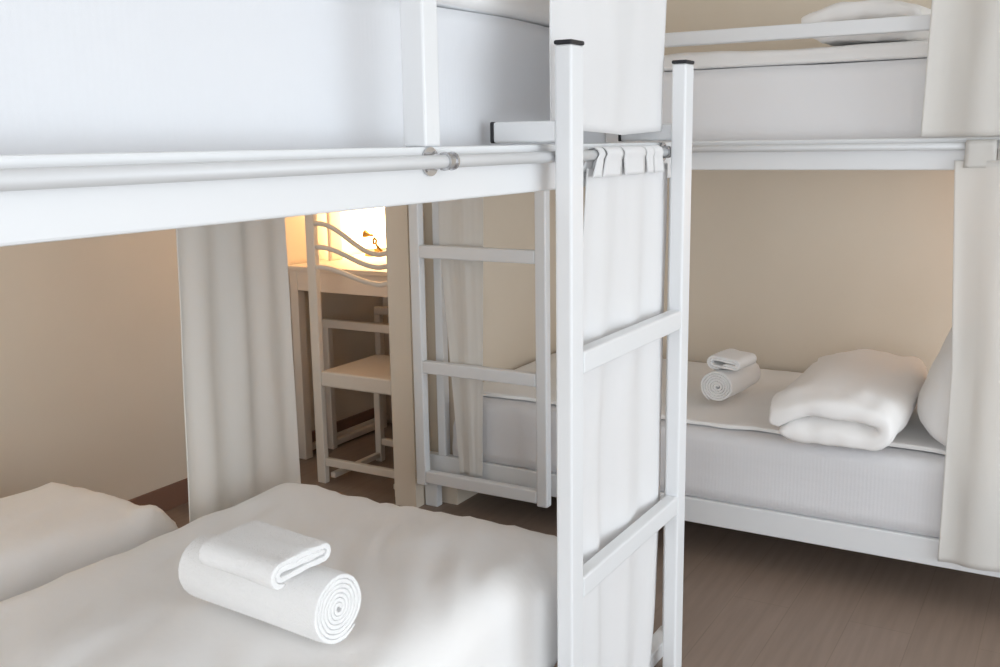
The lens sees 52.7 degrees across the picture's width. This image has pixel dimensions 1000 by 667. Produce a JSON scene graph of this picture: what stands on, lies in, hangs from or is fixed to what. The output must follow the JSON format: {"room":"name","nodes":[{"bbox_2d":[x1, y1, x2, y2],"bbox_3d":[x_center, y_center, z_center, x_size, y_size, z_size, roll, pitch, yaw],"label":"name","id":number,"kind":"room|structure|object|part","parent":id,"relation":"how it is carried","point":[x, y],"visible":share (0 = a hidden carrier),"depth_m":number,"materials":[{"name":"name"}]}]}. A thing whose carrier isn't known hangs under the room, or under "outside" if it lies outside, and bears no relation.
{"room":"dormitory","nodes":[
{"label":"dormitory","id":0,"kind":"room"},
{"bbox_2d":[0,211,385,500],"bbox_3d":[-2.306,-0.278,2.405,0.100,2.620,6.850,5,12,30],"label":"wall","id":1,"kind":"structure","parent":0,"point":[91,376],"depth_m":3.79,"materials":[{"name":"beige paint"}]},
{"bbox_2d":[128,406,386,511],"bbox_3d":[-2.264,0.973,2.569,0.012,0.100,6.750,5,12,30],"label":"baseboard","id":2,"kind":"structure","parent":1,"relation":"attached to","point":[168,497],"depth_m":4.14,"materials":[{"name":"brown wood"}]},
{"bbox_2d":[385,190,555,507],"bbox_3d":[-0.077,-0.668,4.290,0.226,2.620,1.080,5,12,30],"label":"wall partition","id":3,"kind":"structure","parent":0,"point":[509,333],"depth_m":4.13,"materials":[{"name":"beige paint"}]},
{"bbox_2d":[165,423,999,666],"bbox_3d":[0.375,1.298,1.126,6.260,0.080,6.850,5,12,30],"label":"floor","id":4,"kind":"structure","parent":0,"point":[750,599],"depth_m":3.24,"materials":[{"name":"brown wood"}]},
{"bbox_2d":[0,0,670,666],"bbox_3d":[-0.587,0.171,2.104,1.232,1.800,2.320,5,12,30],"label":"bunk bed","id":5,"kind":"object","parent":4,"relation":"on","point":[44,197],"visible":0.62,"depth_m":1.37,"materials":[{"name":"white"}]},
{"bbox_2d":[176,218,300,522],"bbox_3d":[-0.751,0.178,2.918,0.038,1.388,0.469,5,12,30],"label":"curtain","id":6,"kind":"object","parent":5,"relation":"hanging from","point":[240,411],"visible":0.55,"depth_m":2.90,"materials":[{"name":"white fabric"}]},
{"bbox_2d":[0,0,605,154],"bbox_3d":[-0.629,-0.456,1.935,0.887,0.328,2.080,5,12,30],"label":"mattress","id":7,"kind":"object","parent":5,"relation":"on","point":[77,76],"visible":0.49,"depth_m":1.49,"materials":[{"name":"white fabric"}]},
{"bbox_2d":[436,0,548,26],"bbox_3d":[-0.609,-0.685,1.925,0.893,0.123,1.980,5,12,30],"label":"duvet","id":8,"kind":"object","parent":7,"relation":"on","point":[530,11],"visible":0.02,"depth_m":2.13,"materials":[{"name":"white fabric"}]},
{"bbox_3d":[-0.110,-0.280,1.650,0.022,0.022,2.160,5,12,30],"label":"curtain rod","id":9,"kind":"part","parent":5,"relation":"part of","materials":[{"name":"grey metal"}]},
{"bbox_3d":[-0.111,-0.274,1.734,0.040,0.092,2.320,5,12,30],"label":"rail","id":10,"kind":"part","parent":5,"relation":"part of","materials":[{"name":"white"}]},
{"bbox_3d":[-0.133,-0.488,1.663,0.046,0.355,0.045,5,12,30],"label":"guard post","id":11,"kind":"part","parent":5,"relation":"part of","materials":[{"name":"white metal"}]},
{"bbox_2d":[490,39,693,666],"bbox_3d":[0.242,0.179,2.416,0.188,1.642,0.692,5,12,30],"label":"ladder","id":12,"kind":"object","parent":5,"relation":"hanging from","point":[575,580],"visible":0.91,"depth_m":2.17,"materials":[{"name":"white"}]},
{"bbox_3d":[0.055,-0.405,2.028,0.142,0.042,0.034,5,12,30],"label":"hook arm","id":13,"kind":"part","parent":12,"relation":"part of","materials":[{"name":"white metal"}]},
{"bbox_3d":[0.146,0.243,2.111,0.038,1.634,0.057,5,12,30],"label":"post","id":14,"kind":"part","parent":12,"relation":"part of","materials":[{"name":"white"}]},
{"bbox_3d":[0.379,-0.513,2.574,0.142,0.042,0.034,5,12,30],"label":"hook arm","id":15,"kind":"part","parent":12,"relation":"part of","materials":[{"name":"white metal"}]},
{"bbox_3d":[0.465,0.137,2.648,0.038,1.634,0.057,5,12,30],"label":"post","id":16,"kind":"part","parent":12,"relation":"part of","materials":[{"name":"white metal"}]},
{"bbox_2d":[583,145,667,666],"bbox_3d":[0.298,0.261,2.448,0.038,1.408,0.563,5,12,30],"label":"curtain","id":17,"kind":"object","parent":5,"relation":"hanging from","point":[625,220],"visible":0.83,"depth_m":2.42,"materials":[{"name":"white fabric"}]},
{"bbox_3d":[0.479,0.223,2.827,0.022,1.307,0.036,5,12,30],"label":"bed post","id":18,"kind":"part","parent":5,"relation":"part of","materials":[{"name":"white"}]},
{"bbox_3d":[-0.666,0.782,1.978,0.880,0.230,1.580,5,12,30],"label":"mattress","id":19,"kind":"object","parent":5,"relation":"on","visible":0},
{"bbox_2d":[0,483,557,666],"bbox_3d":[-0.655,0.752,2.001,0.984,0.359,1.786,5,12,30],"label":"duvet","id":20,"kind":"object","parent":19,"relation":"on","point":[438,589],"visible":0.71,"depth_m":2.16,"materials":[{"name":"white fabric"}]},
{"bbox_2d":[178,533,360,643],"bbox_3d":[-0.463,0.502,2.010,0.386,0.136,0.132,6,13,34],"label":"bath towel","id":21,"kind":"object","parent":20,"relation":"on","point":[320,603],"visible":0.75,"depth_m":1.92,"materials":[{"name":"white fabric"}]},
{"bbox_2d":[199,520,330,589],"bbox_3d":[-0.447,0.418,1.923,0.197,0.058,0.160,6,13,33],"label":"hand towel","id":22,"kind":"object","parent":21,"relation":"on","point":[262,553],"visible":1,"depth_m":1.88,"materials":[{"name":"white fabric"}]},
{"bbox_2d":[288,250,391,459],"bbox_3d":[-0.436,0.108,4.805,0.772,0.915,0.780,5,12,30],"label":"desk","id":23,"kind":"object","parent":4,"relation":"on","point":[330,282],"visible":0.27,"depth_m":4.64,"materials":[{"name":"beige paint"}]},
{"bbox_3d":[-0.922,0.148,4.685,0.046,0.895,0.050,5,12,30],"label":"leg","id":24,"kind":"part","parent":23,"relation":"part of","materials":[{"name":"beige paint"}]},
{"bbox_2d":[326,212,342,260],"bbox_3d":[-0.780,-0.464,4.760,0.016,0.235,0.090,5,12,30],"label":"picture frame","id":25,"kind":"object","parent":23,"relation":"on","point":[334,240],"visible":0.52,"depth_m":4.75,"materials":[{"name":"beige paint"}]},
{"bbox_3d":[-0.774,-0.463,4.756,0.002,0.215,0.074,5,12,30],"label":"panel","id":26,"kind":"part","parent":25,"relation":"part of","materials":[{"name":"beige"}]},
{"bbox_2d":[351,207,385,256],"bbox_3d":[-0.618,-0.550,4.886,0.239,0.353,0.316,2,11,17],"label":"table lamp","id":27,"kind":"object","parent":23,"relation":"on","point":[367,225],"visible":0.48,"depth_m":4.82,"materials":[{"name":"gold metal"}]},
{"bbox_3d":[-0.576,-0.417,4.742,0.060,0.073,0.016,5,12,30],"label":"pull chain","id":28,"kind":"part","parent":27,"relation":"part of","materials":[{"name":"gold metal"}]},
{"bbox_3d":[-0.574,0.032,5.272,0.046,0.895,0.050,5,12,30],"label":"leg","id":29,"kind":"part","parent":23,"relation":"part of","materials":[{"name":"beige paint"}]},
{"bbox_2d":[305,214,394,488],"bbox_3d":[-0.509,0.027,4.362,0.460,1.240,0.400,5,12,30],"label":"chair","id":30,"kind":"object","parent":4,"relation":"on","point":[372,374],"visible":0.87,"depth_m":4.28,"materials":[{"name":"beige wood"}]},
{"bbox_3d":[-0.781,0.042,4.309,0.045,1.240,0.030,5,12,30],"label":"leg","id":31,"kind":"part","parent":30,"relation":"part of","materials":[{"name":"beige wood"}]},
{"bbox_3d":[-0.608,-0.386,4.121,0.382,0.137,0.021,5,12,30],"label":"rail","id":32,"kind":"part","parent":30,"relation":"part of","materials":[{"name":"beige wood"}]},
{"bbox_3d":[-0.606,-0.312,4.135,0.382,0.091,0.021,5,12,30],"label":"rail","id":33,"kind":"part","parent":30,"relation":"part of","materials":[{"name":"beige wood"}]},
{"bbox_3d":[-0.605,-0.236,4.149,0.382,0.077,0.021,5,12,30],"label":"rail","id":34,"kind":"part","parent":30,"relation":"part of","materials":[{"name":"beige wood"}]},
{"bbox_3d":[-0.506,0.175,4.391,0.370,0.067,0.398,5,12,30],"label":"seat","id":35,"kind":"part","parent":30,"relation":"part of","materials":[{"name":"beige wood"}]},
{"bbox_3d":[-0.560,0.379,4.670,0.033,0.436,0.032,5,12,30],"label":"leg","id":36,"kind":"part","parent":30,"relation":"part of","materials":[{"name":"beige wood"}]},
{"bbox_3d":[-0.422,0.075,4.102,0.045,1.240,0.030,5,12,30],"label":"leg","id":37,"kind":"part","parent":30,"relation":"part of","materials":[{"name":"beige wood"}]},
{"bbox_2d":[322,306,388,448],"bbox_3d":[-0.495,0.231,4.899,0.548,0.640,0.440,5,12,30],"label":"chair","id":38,"kind":"object","parent":4,"relation":"on","point":[377,326],"visible":0.41,"depth_m":4.86,"materials":[{"name":"beige paint"}]},
{"bbox_3d":[-0.819,0.264,4.859,0.035,0.600,0.035,5,12,30],"label":"leg","id":39,"kind":"part","parent":38,"relation":"part of","materials":[{"name":"beige paint"}]},
{"bbox_3d":[-0.615,0.196,5.202,0.035,0.600,0.035,5,12,30],"label":"leg","id":40,"kind":"part","parent":38,"relation":"part of","materials":[{"name":"beige paint"}]},
{"bbox_2d":[425,14,999,577],"bbox_3d":[0.945,-0.167,3.788,2.360,1.793,1.050,5,12,30],"label":"bunk bed","id":41,"kind":"object","parent":4,"relation":"on","point":[888,153],"visible":0.3,"depth_m":3.21,"materials":[{"name":"white"}]},
{"bbox_3d":[-0.271,0.634,4.112,0.060,0.134,0.038,5,12,30],"label":"bed post","id":42,"kind":"part","parent":41,"relation":"part of","materials":[{"name":"white"}]},
{"bbox_3d":[-0.231,-0.069,3.950,0.036,1.130,0.038,5,12,30],"label":"bed post","id":43,"kind":"part","parent":41,"relation":"part of","materials":[{"name":"white"}]},
{"bbox_2d":[438,197,482,476],"bbox_3d":[-0.138,-0.069,3.844,0.200,1.266,0.038,5,12,30],"label":"curtain","id":44,"kind":"object","parent":41,"relation":"hanging from","point":[460,221],"visible":0.73,"depth_m":3.84,"materials":[{"name":"white fabric"}]},
{"bbox_2d":[408,190,550,507],"bbox_3d":[-0.058,-0.136,3.797,0.590,1.528,0.133,5,12,30],"label":"ladder","id":45,"kind":"object","parent":41,"relation":"hanging from","point":[540,379],"visible":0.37,"depth_m":3.77,"materials":[{"name":"white"}]},
{"bbox_3d":[-0.316,-0.146,3.894,0.045,1.519,0.038,5,12,30],"label":"post","id":46,"kind":"part","parent":45,"relation":"part of","materials":[{"name":"white"}]},
{"bbox_3d":[0.153,-0.102,3.624,0.045,1.519,0.038,5,12,30],"label":"post","id":47,"kind":"part","parent":45,"relation":"part of","materials":[{"name":"white"}]},
{"bbox_2d":[452,396,944,537],"bbox_3d":[0.995,0.376,3.879,2.175,0.243,0.988,5,12,30],"label":"mattress","id":48,"kind":"object","parent":41,"relation":"on","point":[892,488],"visible":0.28,"depth_m":3.34,"materials":[{"name":"white fabric"}]},
{"bbox_2d":[483,353,945,454],"bbox_3d":[1.002,0.240,3.875,2.160,0.019,0.933,5,12,30],"label":"quilt","id":49,"kind":"object","parent":48,"relation":"on","point":[748,409],"visible":0.23,"depth_m":3.79,"materials":[{"name":"white fabric"}]},
{"bbox_2d":[701,362,760,400],"bbox_3d":[0.875,0.171,3.815,0.127,0.113,0.292,7,13,34],"label":"bath towel","id":50,"kind":"object","parent":49,"relation":"on","point":[721,384],"visible":0.86,"depth_m":3.71,"materials":[{"name":"white fabric"}]},
{"bbox_2d":[707,348,756,370],"bbox_3d":[0.859,0.098,3.739,0.133,0.055,0.156,7,13,37],"label":"hand towel","id":51,"kind":"object","parent":50,"relation":"on","point":[731,359],"visible":1,"depth_m":3.70,"materials":[{"name":"white fabric"}]},
{"bbox_2d":[769,349,927,450],"bbox_3d":[1.228,0.204,3.493,0.416,0.185,0.810,5,12,30],"label":"duvet","id":52,"kind":"object","parent":49,"relation":"on","point":[859,398],"visible":0.99,"depth_m":3.22,"materials":[{"name":"white fabric"}]},
{"bbox_2d":[917,328,951,446],"bbox_3d":[1.557,0.084,3.339,0.291,0.451,0.680,5,12,30],"label":"pillow","id":53,"kind":"object","parent":49,"relation":"on","point":[933,396],"visible":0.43,"depth_m":3.14,"materials":[{"name":"white fabric"}]},
{"bbox_3d":[0.717,0.618,3.521,2.360,0.088,0.040,5,12,30],"label":"rail","id":54,"kind":"part","parent":41,"relation":"part of","materials":[{"name":"white"}]},
{"bbox_3d":[0.996,-0.919,3.050,1.640,0.043,0.038,5,12,30],"label":"guard rail","id":55,"kind":"part","parent":41,"relation":"part of","materials":[{"name":"white metal"}]},
{"bbox_2d":[606,58,999,141],"bbox_3d":[1.015,-0.796,3.687,2.140,0.299,0.840,5,12,30],"label":"mattress","id":56,"kind":"object","parent":41,"relation":"on","point":[874,99],"visible":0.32,"depth_m":3.23,"materials":[{"name":"white fabric"}]},
{"bbox_2d":[664,40,927,71],"bbox_3d":[0.983,-0.975,3.663,2.060,0.058,0.832,5,12,30],"label":"quilt","id":57,"kind":"object","parent":56,"relation":"on","point":[887,51],"visible":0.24,"depth_m":3.21,"materials":[{"name":"white fabric"}]},
{"bbox_2d":[801,0,930,45],"bbox_3d":[1.280,-1.016,3.371,0.390,0.134,0.674,5,12,30],"label":"duvet","id":58,"kind":"object","parent":57,"relation":"on","point":[868,9],"visible":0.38,"depth_m":3.11,"materials":[{"name":"white fabric"}]},
{"bbox_3d":[0.699,-0.581,3.294,2.360,0.093,0.040,5,12,30],"label":"rail","id":59,"kind":"part","parent":41,"relation":"part of","materials":[{"name":"white metal"}]},
{"bbox_3d":[0.682,-0.596,3.253,2.330,0.022,0.022,5,12,30],"label":"curtain rod","id":60,"kind":"part","parent":41,"relation":"part of","materials":[{"name":"grey metal"}]},
{"bbox_2d":[938,139,999,571],"bbox_3d":[1.493,0.088,2.904,0.413,1.273,0.042,5,12,30],"label":"curtain","id":61,"kind":"object","parent":41,"relation":"hanging from","point":[969,537],"visible":1,"depth_m":2.96,"materials":[{"name":"white fabric"}]},
{"bbox_2d":[583,0,953,372],"bbox_3d":[2.097,-0.591,3.711,6.160,2.620,0.100,5,12,30],"label":"wall","id":62,"kind":"structure","parent":0,"point":[790,269],"depth_m":4.17,"materials":[{"name":"beige paint"}]},
{"bbox_3d":[0.335,-1.355,0.624,6.260,0.080,6.850,5,12,30],"label":"ceiling","id":63,"kind":"structure","parent":0,"visible":0},
{"bbox_3d":[0.740,-1.753,2.962,2.250,0.019,0.025,5,12,30],"label":"trim","id":64,"kind":"structure","parent":63,"relation":"attached to","visible":0},
{"bbox_2d":[920,0,999,136],"bbox_3d":[1.419,-1.113,2.683,0.496,1.151,0.033,6,13,32],"label":"curtain","id":65,"kind":"object","parent":64,"relation":"hanging from","point":[962,87],"visible":1,"depth_m":2.83,"materials":[{"name":"white fabric"}]},
{"bbox_3d":[-1.743,1.012,1.991,0.450,0.222,2.082,5,12,30],"label":"bed","id":66,"kind":"object","parent":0,"visible":0},
{"bbox_3d":[-1.753,0.827,1.948,0.368,0.155,1.978,5,12,30],"label":"mattress","id":67,"kind":"object","parent":66,"relation":"on","visible":0},
{"bbox_2d":[0,482,178,601],"bbox_3d":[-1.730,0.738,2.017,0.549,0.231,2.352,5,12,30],"label":"pillow","id":68,"kind":"object","parent":67,"relation":"on","point":[50,531],"visible":0.8,"depth_m":2.69,"materials":[{"name":"white fabric"}]},
{"bbox_3d":[-0.135,-1.452,1.444,0.025,0.019,2.200,5,12,30],"label":"trim","id":69,"kind":"structure","parent":0,"visible":0},
{"bbox_2d":[549,0,666,134],"bbox_3d":[0.259,-1.012,2.199,0.016,1.137,0.652,5,12,30],"label":"curtain","id":70,"kind":"object","parent":69,"relation":"hanging from","point":[624,40],"visible":0.81,"depth_m":2.26,"materials":[{"name":"white fabric"}]}
]}

